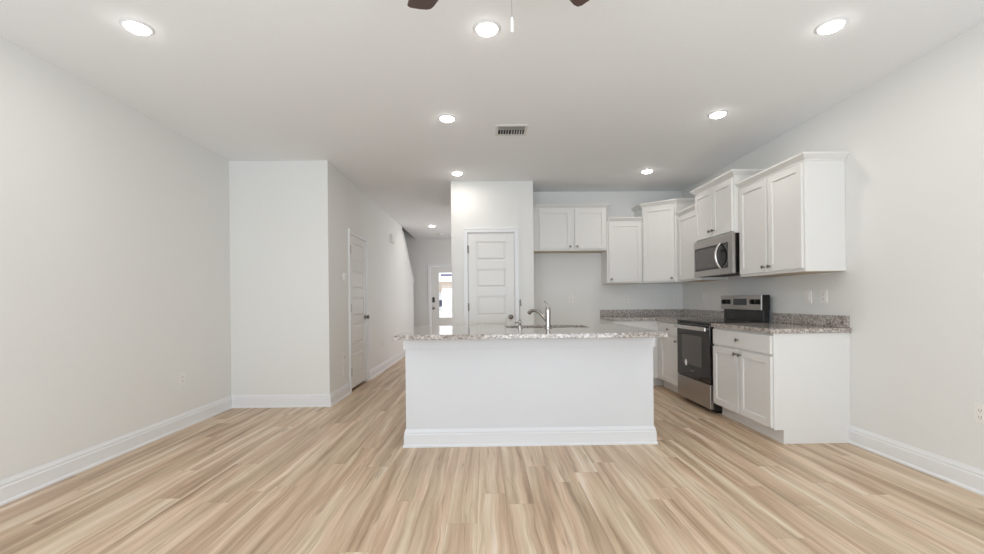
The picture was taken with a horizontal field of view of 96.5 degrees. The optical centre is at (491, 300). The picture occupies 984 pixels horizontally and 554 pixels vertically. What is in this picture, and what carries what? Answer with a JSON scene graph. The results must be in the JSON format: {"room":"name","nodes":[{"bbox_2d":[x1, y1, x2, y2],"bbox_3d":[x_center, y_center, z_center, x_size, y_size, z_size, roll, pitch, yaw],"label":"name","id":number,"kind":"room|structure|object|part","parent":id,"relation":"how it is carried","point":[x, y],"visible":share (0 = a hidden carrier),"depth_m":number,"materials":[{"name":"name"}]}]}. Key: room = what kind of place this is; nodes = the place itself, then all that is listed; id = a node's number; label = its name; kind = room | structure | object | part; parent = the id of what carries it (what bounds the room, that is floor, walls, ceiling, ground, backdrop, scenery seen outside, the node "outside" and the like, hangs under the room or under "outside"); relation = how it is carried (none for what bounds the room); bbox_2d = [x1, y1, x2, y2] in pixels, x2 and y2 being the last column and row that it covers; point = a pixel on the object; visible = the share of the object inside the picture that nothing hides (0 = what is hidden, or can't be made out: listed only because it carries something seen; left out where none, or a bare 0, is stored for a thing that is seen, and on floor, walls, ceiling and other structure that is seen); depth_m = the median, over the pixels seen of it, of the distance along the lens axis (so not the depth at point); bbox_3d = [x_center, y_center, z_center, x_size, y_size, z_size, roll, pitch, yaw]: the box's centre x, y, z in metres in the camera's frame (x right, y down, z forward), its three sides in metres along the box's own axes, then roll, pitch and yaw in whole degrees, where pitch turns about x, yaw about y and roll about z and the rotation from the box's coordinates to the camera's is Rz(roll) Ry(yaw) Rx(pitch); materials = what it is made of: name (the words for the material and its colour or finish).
{"room":"open-plan kitchen","nodes":[
{"label":"open-plan kitchen","id":0,"kind":"room"},
{"bbox_2d":[0,36,230,480],"bbox_3d":[-2.920,-0.184,1.615,0.120,2.740,6.514,-1,0,-1],"label":"wall","id":1,"kind":"structure","parent":0,"point":[115,223],"depth_m":3.20,"materials":[{"name":"paint"}]},
{"bbox_2d":[0,383,349,505],"bbox_3d":[-2.296,1.110,1.954,1.111,0.140,7.175,-1,0,-1],"label":"baseboard","id":2,"kind":"structure","parent":1,"relation":"attached to","point":[15,487],"depth_m":3.54,"materials":[{"name":"paint"}]},
{"bbox_2d":[179,372,184,385],"bbox_3d":[-2.882,0.728,4.086,0.008,0.116,0.072,-1,0,-1],"label":"wall outlet","id":3,"kind":"object","parent":1,"relation":"attached to","point":[181,375],"visible":1,"depth_m":4.08,"materials":[{"name":"white plastic"}]},
{"bbox_2d":[229,160,318,394],"bbox_3d":[-2.484,-0.187,4.939,1.087,2.740,0.120,-1,0,-1],"label":"wall","id":4,"kind":"structure","parent":0,"point":[273,204],"depth_m":4.88,"materials":[{"name":"paint"}]},
{"bbox_2d":[317,160,412,393],"bbox_3d":[-1.921,-0.192,7.730,0.120,2.740,5.686,-1,0,-1],"label":"wall","id":5,"kind":"structure","parent":0,"point":[342,206],"depth_m":5.58,"materials":[{"name":"paint"}]},
{"bbox_2d":[348,229,369,392],"bbox_3d":[-1.855,0.129,6.029,0.176,2.097,0.878,-1,0,-1],"label":"door","id":6,"kind":"structure","parent":5,"relation":"in","point":[358,295],"depth_m":6.02,"materials":[{"name":"paint"}]},
{"bbox_2d":[369,350,404,379],"bbox_3d":[-1.907,1.109,8.557,0.144,0.140,4.079,-1,0,-1],"label":"baseboard","id":7,"kind":"structure","parent":5,"relation":"attached to","point":[378,369],"depth_m":7.54,"materials":[{"name":"paint"}]},
{"bbox_2d":[390,234,394,242],"bbox_3d":[-1.854,-1.152,8.155,0.045,0.150,0.200,-1,0,-1],"label":"door chime","id":8,"kind":"object","parent":5,"relation":"attached to","point":[392,240],"visible":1,"depth_m":8.07,"materials":[{"name":"white plastic"}]},
{"bbox_2d":[402,231,413,281],"bbox_3d":[-1.960,-0.963,9.923,0.160,1.036,1.399,-1,0,-1],"label":"trim","id":9,"kind":"structure","parent":5,"relation":"attached to","point":[402,231],"depth_m":9.84,"materials":[{"name":"paint"}]},
{"bbox_2d":[413,282,413,327],"bbox_3d":[-1.953,0.289,10.580,0.137,1.500,0.015,-1,0,-1],"label":"trim","id":10,"kind":"structure","parent":5,"relation":"attached to","point":[413,282],"depth_m":10.57,"materials":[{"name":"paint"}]},
{"bbox_2d":[402,227,451,327],"bbox_3d":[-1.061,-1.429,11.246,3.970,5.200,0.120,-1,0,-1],"label":"wall","id":11,"kind":"structure","parent":0,"point":[421,252],"depth_m":11.18,"materials":[{"name":"paint"}]},
{"bbox_2d":[428,264,451,325],"bbox_3d":[-1.095,0.115,11.176,1.054,2.112,0.109,-1,0,-1],"label":"door","id":12,"kind":"structure","parent":11,"relation":"in","point":[433,285],"depth_m":11.18,"materials":[{"name":"paint"}]},
{"bbox_2d":[0,0,983,239],"bbox_3d":[-0.085,-1.641,4.800,6.200,0.120,13.040,-1,0,-1],"label":"ceiling","id":13,"kind":"structure","parent":0,"point":[606,92],"depth_m":3.07,"materials":[{"name":"paint"}]},
{"bbox_2d":[119,18,154,35],"bbox_3d":[-2.023,-1.549,2.504,0.160,0.026,0.160,-1,0,-1],"label":"recessed light","id":14,"kind":"object","parent":13,"relation":"in","point":[138,27],"visible":1,"depth_m":2.48,"materials":[{"name":"paint"}]},
{"bbox_2d":[438,114,455,121],"bbox_3d":[-0.388,-1.565,3.788,0.160,0.026,0.160,-1,0,-1],"label":"recessed light","id":15,"kind":"object","parent":13,"relation":"in","point":[444,117],"visible":1,"depth_m":3.75,"materials":[{"name":"paint"}]},
{"bbox_2d":[451,171,462,175],"bbox_3d":[-0.431,-1.564,5.415,0.160,0.026,0.160,-1,0,-1],"label":"recessed light","id":16,"kind":"object","parent":13,"relation":"in","point":[456,173],"visible":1,"depth_m":5.38,"materials":[{"name":"paint"}]},
{"bbox_2d":[473,20,500,36],"bbox_3d":[-0.029,-1.569,2.550,0.160,0.026,0.160,-1,0,-1],"label":"recessed light","id":17,"kind":"object","parent":13,"relation":"in","point":[484,28],"visible":1,"depth_m":2.52,"materials":[{"name":"paint"}]},
{"bbox_2d":[407,0,588,32],"bbox_3d":[0.004,-1.203,1.354,1.223,0.760,1.193,-1,0,-1],"label":"ceiling fan","id":18,"kind":"object","parent":13,"relation":"hanging from","point":[417,4],"visible":1,"depth_m":1.89,"materials":[{"name":"brown metal"}]},
{"bbox_3d":[-0.208,-1.286,1.744,0.122,0.035,0.435,-1,0,-32],"label":"blade","id":19,"kind":"part","parent":18,"relation":"part of","materials":[{"name":"brown wood"}]},
{"bbox_3d":[0.282,-1.290,1.712,0.122,0.035,0.435,-1,0,40],"label":"blade","id":20,"kind":"part","parent":18,"relation":"part of","materials":[{"name":"brown wood"}]},
{"bbox_2d":[495,125,527,135],"bbox_3d":[0.179,-1.577,4.069,0.294,0.014,0.250,-1,0,-1],"label":"ceiling vent","id":21,"kind":"object","parent":13,"relation":"in","point":[501,130],"visible":1,"depth_m":4.07,"materials":[{"name":"silver metal"}]},
{"bbox_3d":[0.180,-1.580,4.016,0.238,0.004,0.085,-1,0,-1],"label":"damper plate","id":22,"kind":"part","parent":21,"relation":"part of","materials":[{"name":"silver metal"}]},
{"bbox_2d":[640,169,653,173],"bbox_3d":[1.911,-1.587,5.411,0.160,0.026,0.160,-1,0,-1],"label":"recessed light","id":23,"kind":"object","parent":13,"relation":"in","point":[646,171],"visible":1,"depth_m":5.37,"materials":[{"name":"paint"}]},
{"bbox_2d":[708,110,728,118],"bbox_3d":[1.936,-1.588,3.761,0.160,0.026,0.160,-1,0,-1],"label":"recessed light","id":24,"kind":"object","parent":13,"relation":"in","point":[719,113],"visible":1,"depth_m":3.73,"materials":[{"name":"paint"}]},
{"bbox_2d":[814,17,848,34],"bbox_3d":[1.976,-1.589,2.558,0.160,0.026,0.160,-1,0,-1],"label":"recessed light","id":25,"kind":"object","parent":13,"relation":"in","point":[832,25],"visible":1,"depth_m":2.53,"materials":[{"name":"paint"}]},
{"bbox_2d":[0,357,983,553],"bbox_3d":[-0.057,1.209,4.799,6.200,0.100,13.040,-1,0,-1],"label":"floor","id":26,"kind":"structure","parent":0,"point":[340,478],"depth_m":2.61,"materials":[{"name":"wood"}]},
{"bbox_2d":[403,337,657,447],"bbox_3d":[0.299,0.717,3.945,2.035,0.876,0.910,-1,0,-1],"label":"kitchen island","id":27,"kind":"object","parent":26,"relation":"on","point":[560,391],"visible":0.9,"depth_m":3.51,"materials":[{"name":"paint"}]},
{"bbox_3d":[0.303,1.085,3.919,2.035,0.140,0.858,-1,0,-1],"label":"baseboard trim","id":28,"kind":"part","parent":27,"relation":"part of","materials":[{"name":"paint"}]},
{"bbox_2d":[394,324,668,339],"bbox_3d":[0.284,0.260,3.799,2.017,0.037,1.180,-1,0,-1],"label":"island countertop","id":29,"kind":"structure","parent":27,"relation":"on","point":[568,330],"depth_m":3.34,"materials":[{"name":"stone"}]},
{"bbox_2d":[515,299,521,328],"bbox_3d":[0.227,0.113,3.802,0.066,0.257,0.087,-1,0,-1],"label":"water tap","id":30,"kind":"object","parent":29,"relation":"on","point":[519,321],"visible":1,"depth_m":3.78,"materials":[{"name":"silver metal"}]},
{"bbox_2d":[527,300,551,328],"bbox_3d":[0.409,0.117,3.839,0.245,0.244,0.061,-1,0,38],"label":"kitchen faucet","id":31,"kind":"object","parent":29,"relation":"on","point":[546,317],"visible":1,"depth_m":3.77,"materials":[{"name":"silver metal"}]},
{"bbox_3d":[0.401,0.133,3.850,0.220,0.126,0.038,-1,0,43],"label":"spout","id":32,"kind":"part","parent":31,"relation":"part of","materials":[{"name":"silver metal"}]},
{"bbox_2d":[601,319,663,384],"bbox_3d":[2.206,0.699,6.104,1.209,0.876,0.660,-1,0,-1],"label":"base cabinet","id":33,"kind":"object","parent":26,"relation":"on","point":[653,325],"visible":0.06,"depth_m":5.83,"materials":[{"name":"paint"}]},
{"bbox_3d":[1.860,0.356,5.810,0.484,0.148,0.020,-1,0,-1],"label":"drawer","id":34,"kind":"part","parent":33,"relation":"part of","materials":[{"name":"paint"}]},
{"bbox_2d":[600,309,723,322],"bbox_3d":[2.199,0.194,5.796,1.221,0.133,1.276,-1,0,-1],"label":"countertop","id":35,"kind":"structure","parent":33,"relation":"on","point":[667,315],"depth_m":6.19,"materials":[{"name":"grey stone"}]},
{"bbox_2d":[658,321,678,392],"bbox_3d":[2.487,0.696,5.493,0.664,0.876,0.666,-1,0,-1],"label":"base cabinet","id":36,"kind":"object","parent":26,"relation":"on","point":[668,372],"visible":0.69,"depth_m":5.47,"materials":[{"name":"paint"}]},
{"bbox_3d":[2.194,0.353,5.434,0.020,0.148,0.516,-1,0,-1],"label":"drawer","id":37,"kind":"part","parent":36,"relation":"part of","materials":[{"name":"paint"}]},
{"bbox_3d":[2.197,0.729,5.434,0.020,0.565,0.516,-1,0,-1],"label":"door","id":38,"kind":"part","parent":36,"relation":"part of","materials":[{"name":"paint"}]},
{"bbox_2d":[674,295,769,412],"bbox_3d":[2.461,0.538,4.776,0.656,1.192,0.756,-1,0,-1],"label":"electric range","id":39,"kind":"object","parent":26,"relation":"on","point":[695,344],"visible":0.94,"depth_m":4.67,"materials":[{"name":"silver metal"}]},
{"bbox_3d":[2.154,0.290,4.771,0.046,0.042,0.720,-1,0,-1],"label":"door handle","id":40,"kind":"part","parent":39,"relation":"part of","materials":[{"name":"silver metal"}]},
{"bbox_3d":[2.194,0.540,4.772,0.034,0.593,0.748,-1,0,-1],"label":"oven door","id":41,"kind":"part","parent":39,"relation":"part of","materials":[{"name":"black glass"}]},
{"bbox_3d":[2.198,0.969,4.772,0.034,0.245,0.748,-1,0,-1],"label":"storage drawer","id":42,"kind":"part","parent":39,"relation":"part of","materials":[{"name":"silver metal"}]},
{"bbox_2d":[677,319,760,323],"bbox_3d":[2.435,0.224,4.775,0.522,0.020,0.756,-1,0,-1],"label":"cooktop","id":43,"kind":"object","parent":39,"relation":"in","point":[682,321],"depth_m":4.75,"materials":[{"name":"black glass"}]},
{"bbox_3d":[2.700,0.018,4.779,0.012,0.156,0.756,-1,0,-1],"label":"control panel","id":44,"kind":"part","parent":39,"relation":"part of","materials":[{"name":"silver metal"}]},
{"bbox_2d":[713,327,850,443],"bbox_3d":[2.510,0.695,3.937,0.664,0.876,0.910,-1,0,-1],"label":"base cabinet","id":45,"kind":"object","parent":26,"relation":"on","point":[788,388],"visible":0.98,"depth_m":3.49,"materials":[{"name":"paint"}]},
{"bbox_3d":[2.216,0.729,4.157,0.020,0.565,0.429,-1,0,-1],"label":"door","id":46,"kind":"part","parent":45,"relation":"part of","materials":[{"name":"paint"}]},
{"bbox_3d":[2.215,0.352,3.932,0.020,0.148,0.880,-1,0,-1],"label":"drawer","id":47,"kind":"part","parent":45,"relation":"part of","materials":[{"name":"paint"}]},
{"bbox_3d":[2.222,0.729,3.708,0.020,0.565,0.431,-1,0,-1],"label":"door","id":48,"kind":"part","parent":45,"relation":"part of","materials":[{"name":"paint"}]},
{"bbox_2d":[711,313,850,333],"bbox_3d":[2.514,0.190,3.929,0.645,0.133,0.924,-1,0,-1],"label":"countertop","id":49,"kind":"structure","parent":45,"relation":"on","point":[782,323],"depth_m":3.74,"materials":[{"name":"grey stone"}]},
{"bbox_2d":[451,181,533,325],"bbox_3d":[0.000,-0.211,6.651,1.085,2.740,1.699,-1,0,-1],"label":"wall","id":50,"kind":"structure","parent":0,"point":[474,204],"depth_m":5.80,"materials":[{"name":"paint"}]},
{"bbox_2d":[463,228,518,325],"bbox_3d":[-0.004,0.100,5.824,0.732,2.117,0.176,-1,0,-1],"label":"door","id":51,"kind":"structure","parent":50,"relation":"in","point":[491,272],"depth_m":5.80,"materials":[{"name":"paint"}]},
{"bbox_2d":[533,191,682,324],"bbox_3d":[1.671,-0.228,6.488,2.252,2.740,0.120,-1,0,-1],"label":"wall","id":52,"kind":"structure","parent":0,"point":[557,276],"depth_m":6.42,"materials":[{"name":"paint"}]},
{"bbox_2d":[533,203,610,253],"bbox_3d":[1.102,-1.018,6.239,1.076,0.648,0.360,-1,0,-1],"label":"upper cabinet","id":53,"kind":"object","parent":52,"relation":"attached to","point":[557,228],"visible":0.94,"depth_m":6.10,"materials":[{"name":"paint"}]},
{"bbox_3d":[0.882,-0.994,6.097,0.451,0.552,0.020,-1,0,-1],"label":"door","id":54,"kind":"part","parent":53,"relation":"part of","materials":[{"name":"paint"}]},
{"bbox_3d":[1.082,-0.695,6.264,1.006,0.003,0.285,-1,0,-1],"label":"underside panel","id":55,"kind":"part","parent":53,"relation":"part of","materials":[{"name":"brown wood"}]},
{"bbox_3d":[1.099,-1.314,6.242,1.076,0.056,0.355,-1,0,-1],"label":"crown moulding","id":56,"kind":"part","parent":53,"relation":"part of","materials":[{"name":"paint"}]},
{"bbox_3d":[1.366,-0.999,6.104,0.431,0.552,0.020,-1,0,-1],"label":"door","id":57,"kind":"part","parent":53,"relation":"part of","materials":[{"name":"paint"}]},
{"bbox_2d":[601,217,642,283],"bbox_3d":[1.846,-0.700,6.250,0.492,0.918,0.360,-1,0,-1],"label":"upper cabinet","id":58,"kind":"object","parent":52,"relation":"attached to","point":[621,263],"visible":0.98,"depth_m":6.11,"materials":[{"name":"paint"}]},
{"bbox_3d":[1.851,-0.243,6.275,0.468,0.003,0.285,-1,0,-1],"label":"underside panel","id":59,"kind":"part","parent":58,"relation":"part of","materials":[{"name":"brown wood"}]},
{"bbox_3d":[1.844,-1.131,6.098,0.492,0.056,0.046,-1,0,-1],"label":"crown moulding","id":60,"kind":"part","parent":58,"relation":"part of","materials":[{"name":"paint"}]},
{"bbox_2d":[631,198,694,283],"bbox_3d":[2.423,-0.801,6.114,0.743,1.101,0.645,-1,0,-1],"label":"upper cabinet","id":61,"kind":"object","parent":52,"relation":"attached to","point":[660,265],"visible":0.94,"depth_m":5.96,"materials":[{"name":"paint"}]},
{"bbox_3d":[2.269,-0.774,5.973,0.413,1.010,0.020,-1,0,39],"label":"door","id":62,"kind":"part","parent":61,"relation":"part of","materials":[{"name":"paint"}]},
{"bbox_3d":[2.349,-1.323,6.032,0.984,0.056,0.280,-1,0,40],"label":"crown moulding","id":63,"kind":"part","parent":61,"relation":"part of","materials":[{"name":"paint"}]},
{"bbox_2d":[682,22,983,470],"bbox_3d":[2.914,-0.241,2.504,0.120,2.740,8.123,-1,0,-1],"label":"wall","id":64,"kind":"structure","parent":0,"point":[911,287],"depth_m":2.99,"materials":[{"name":"paint"}]},
{"bbox_2d":[675,204,727,281],"bbox_3d":[2.622,-0.708,5.534,0.365,0.918,0.606,-1,0,-1],"label":"upper cabinet","id":65,"kind":"object","parent":64,"relation":"attached to","point":[686,220],"visible":0.42,"depth_m":5.57,"materials":[{"name":"paint"}]},
{"bbox_3d":[2.463,-1.138,5.532,0.046,0.056,0.606,-1,0,-1],"label":"crown moulding","id":66,"kind":"part","parent":65,"relation":"part of","materials":[{"name":"paint"}]},
{"bbox_3d":[2.481,-0.684,5.531,0.020,0.827,0.563,-1,0,-1],"label":"door","id":67,"kind":"part","parent":65,"relation":"part of","materials":[{"name":"paint"}]},
{"bbox_3d":[2.652,-0.251,5.534,0.290,0.003,0.582,-1,0,-1],"label":"underside panel","id":68,"kind":"part","parent":65,"relation":"part of","materials":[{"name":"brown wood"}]},
{"bbox_2d":[690,169,764,242],"bbox_3d":[2.597,-0.999,4.823,0.430,0.626,0.898,-1,0,-1],"label":"upper cabinet","id":69,"kind":"object","parent":64,"relation":"attached to","point":[716,200],"visible":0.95,"depth_m":4.68,"materials":[{"name":"paint"}]},
{"bbox_3d":[2.421,-0.971,5.019,0.020,0.534,0.373,-1,0,-1],"label":"door","id":70,"kind":"part","parent":69,"relation":"part of","materials":[{"name":"paint"}]},
{"bbox_2d":[694,233,739,277],"bbox_3d":[2.579,-0.483,4.831,0.475,0.408,0.823,-1,0,-1],"label":"microwave","id":71,"kind":"object","parent":69,"relation":"attached to","point":[719,256],"visible":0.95,"depth_m":4.67,"materials":[{"name":"silver metal"}]},
{"bbox_3d":[2.431,-0.474,4.936,0.024,0.263,0.566,-1,0,-1],"label":"door glass","id":72,"kind":"part","parent":71,"relation":"part of","materials":[{"name":"black glass"}]},
{"bbox_3d":[2.383,-0.475,4.632,0.076,0.276,0.029,-1,0,-1],"label":"handle","id":73,"kind":"part","parent":71,"relation":"part of","materials":[{"name":"silver metal"}]},
{"bbox_3d":[2.608,-0.285,4.832,0.280,0.012,0.703,-1,0,-1],"label":"vent panel","id":74,"kind":"part","parent":71,"relation":"part of","materials":[{"name":"grey metal"}]},
{"bbox_3d":[2.435,-0.474,4.578,0.025,0.263,0.150,-1,0,-1],"label":"control panel","id":75,"kind":"part","parent":71,"relation":"part of","materials":[{"name":"black glass"}]},
{"bbox_3d":[2.426,-0.971,4.622,0.020,0.534,0.373,-1,0,-1],"label":"door","id":76,"kind":"part","parent":69,"relation":"part of","materials":[{"name":"paint"}]},
{"bbox_3d":[2.597,-1.284,4.824,0.425,0.056,0.898,-1,0,-1],"label":"crown moulding","id":77,"kind":"part","parent":69,"relation":"part of","materials":[{"name":"paint"}]},
{"bbox_2d":[735,151,849,276],"bbox_3d":[2.639,-0.708,3.944,0.377,0.944,0.946,-1,0,-1],"label":"upper cabinet","id":78,"kind":"object","parent":64,"relation":"attached to","point":[792,211],"visible":1,"depth_m":3.61,"materials":[{"name":"paint"}]},
{"bbox_3d":[2.488,-0.685,4.187,0.020,0.846,0.416,-1,0,-1],"label":"door","id":79,"kind":"part","parent":78,"relation":"part of","materials":[{"name":"paint"}]},
{"bbox_3d":[2.495,-0.686,3.742,0.020,0.846,0.418,-1,0,-1],"label":"door","id":80,"kind":"part","parent":78,"relation":"part of","materials":[{"name":"paint"}]},
{"bbox_3d":[2.637,-1.152,3.944,0.372,0.056,0.946,-1,0,-1],"label":"crown moulding","id":81,"kind":"part","parent":78,"relation":"part of","materials":[{"name":"paint"}]},
{"bbox_3d":[2.669,-0.238,3.967,0.302,0.003,0.876,-1,0,-1],"label":"underside panel","id":82,"kind":"part","parent":78,"relation":"part of","materials":[{"name":"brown wood"}]},
{"bbox_2d":[805,290,811,302],"bbox_3d":[2.831,-0.035,3.929,0.009,0.116,0.072,-1,0,-1],"label":"light switch","id":83,"kind":"object","parent":64,"relation":"attached to","point":[808,293],"visible":1,"depth_m":3.92,"materials":[{"name":"white plastic"}]},
{"bbox_2d":[773,313,849,327],"bbox_3d":[2.827,0.168,3.941,0.019,0.096,0.908,-1,0,-1],"label":"backsplash","id":84,"kind":"structure","parent":64,"relation":"attached to","point":[803,319],"depth_m":3.85,"materials":[{"name":"stone"}]},
{"bbox_2d":[820,290,826,303],"bbox_3d":[2.834,-0.035,3.753,0.008,0.116,0.080,-1,0,-1],"label":"wall outlet","id":85,"kind":"object","parent":64,"relation":"attached to","point":[823,293],"visible":1,"depth_m":3.75,"materials":[{"name":"white plastic"}]},
{"bbox_2d":[848,426,983,495],"bbox_3d":[2.593,1.062,0.960,0.592,0.140,5.045,-1,0,-1],"label":"baseboard","id":86,"kind":"structure","parent":64,"relation":"attached to","point":[970,478],"depth_m":2.91,"materials":[{"name":"paint"}]},
{"bbox_2d":[974,403,983,423],"bbox_3d":[2.858,0.660,2.566,0.008,0.116,0.072,-1,0,-1],"label":"wall outlet","id":87,"kind":"object","parent":64,"relation":"attached to","point":[978,408],"visible":1,"depth_m":2.57,"materials":[{"name":"white plastic"}]},
{"bbox_2d":[977,407,983,412],"bbox_3d":[2.855,0.640,2.566,0.002,0.028,0.032,-1,0,-1],"label":"socket","id":88,"kind":"object","parent":87,"relation":"attached to","point":[979,409],"depth_m":2.56,"materials":[{"name":"grey plastic"}]},
{"bbox_2d":[977,414,983,419],"bbox_3d":[2.855,0.680,2.566,0.002,0.028,0.032,-1,0,-1],"label":"socket","id":89,"kind":"object","parent":87,"relation":"attached to","point":[979,416],"depth_m":2.56,"materials":[{"name":"grey plastic"}]},
{"label":"outside","id":90,"kind":"structure","parent":0,"visible":0},
{"bbox_2d":[439,311,451,317],"bbox_3d":[-0.572,1.360,40.660,60.000,0.130,58.670,-1,0,-1],"label":"ground","id":91,"kind":"structure","parent":90,"point":[442,314],"depth_m":42.80,"materials":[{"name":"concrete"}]},
{"bbox_2d":[439,281,451,310],"bbox_3d":[-6.943,-0.745,64.907,17.200,4.220,11.000,-1,0,-1],"label":"neighbouring house","id":92,"kind":"structure","parent":91,"relation":"on","point":[445,288],"depth_m":59.92,"materials":[{"name":"white"}]}
]}

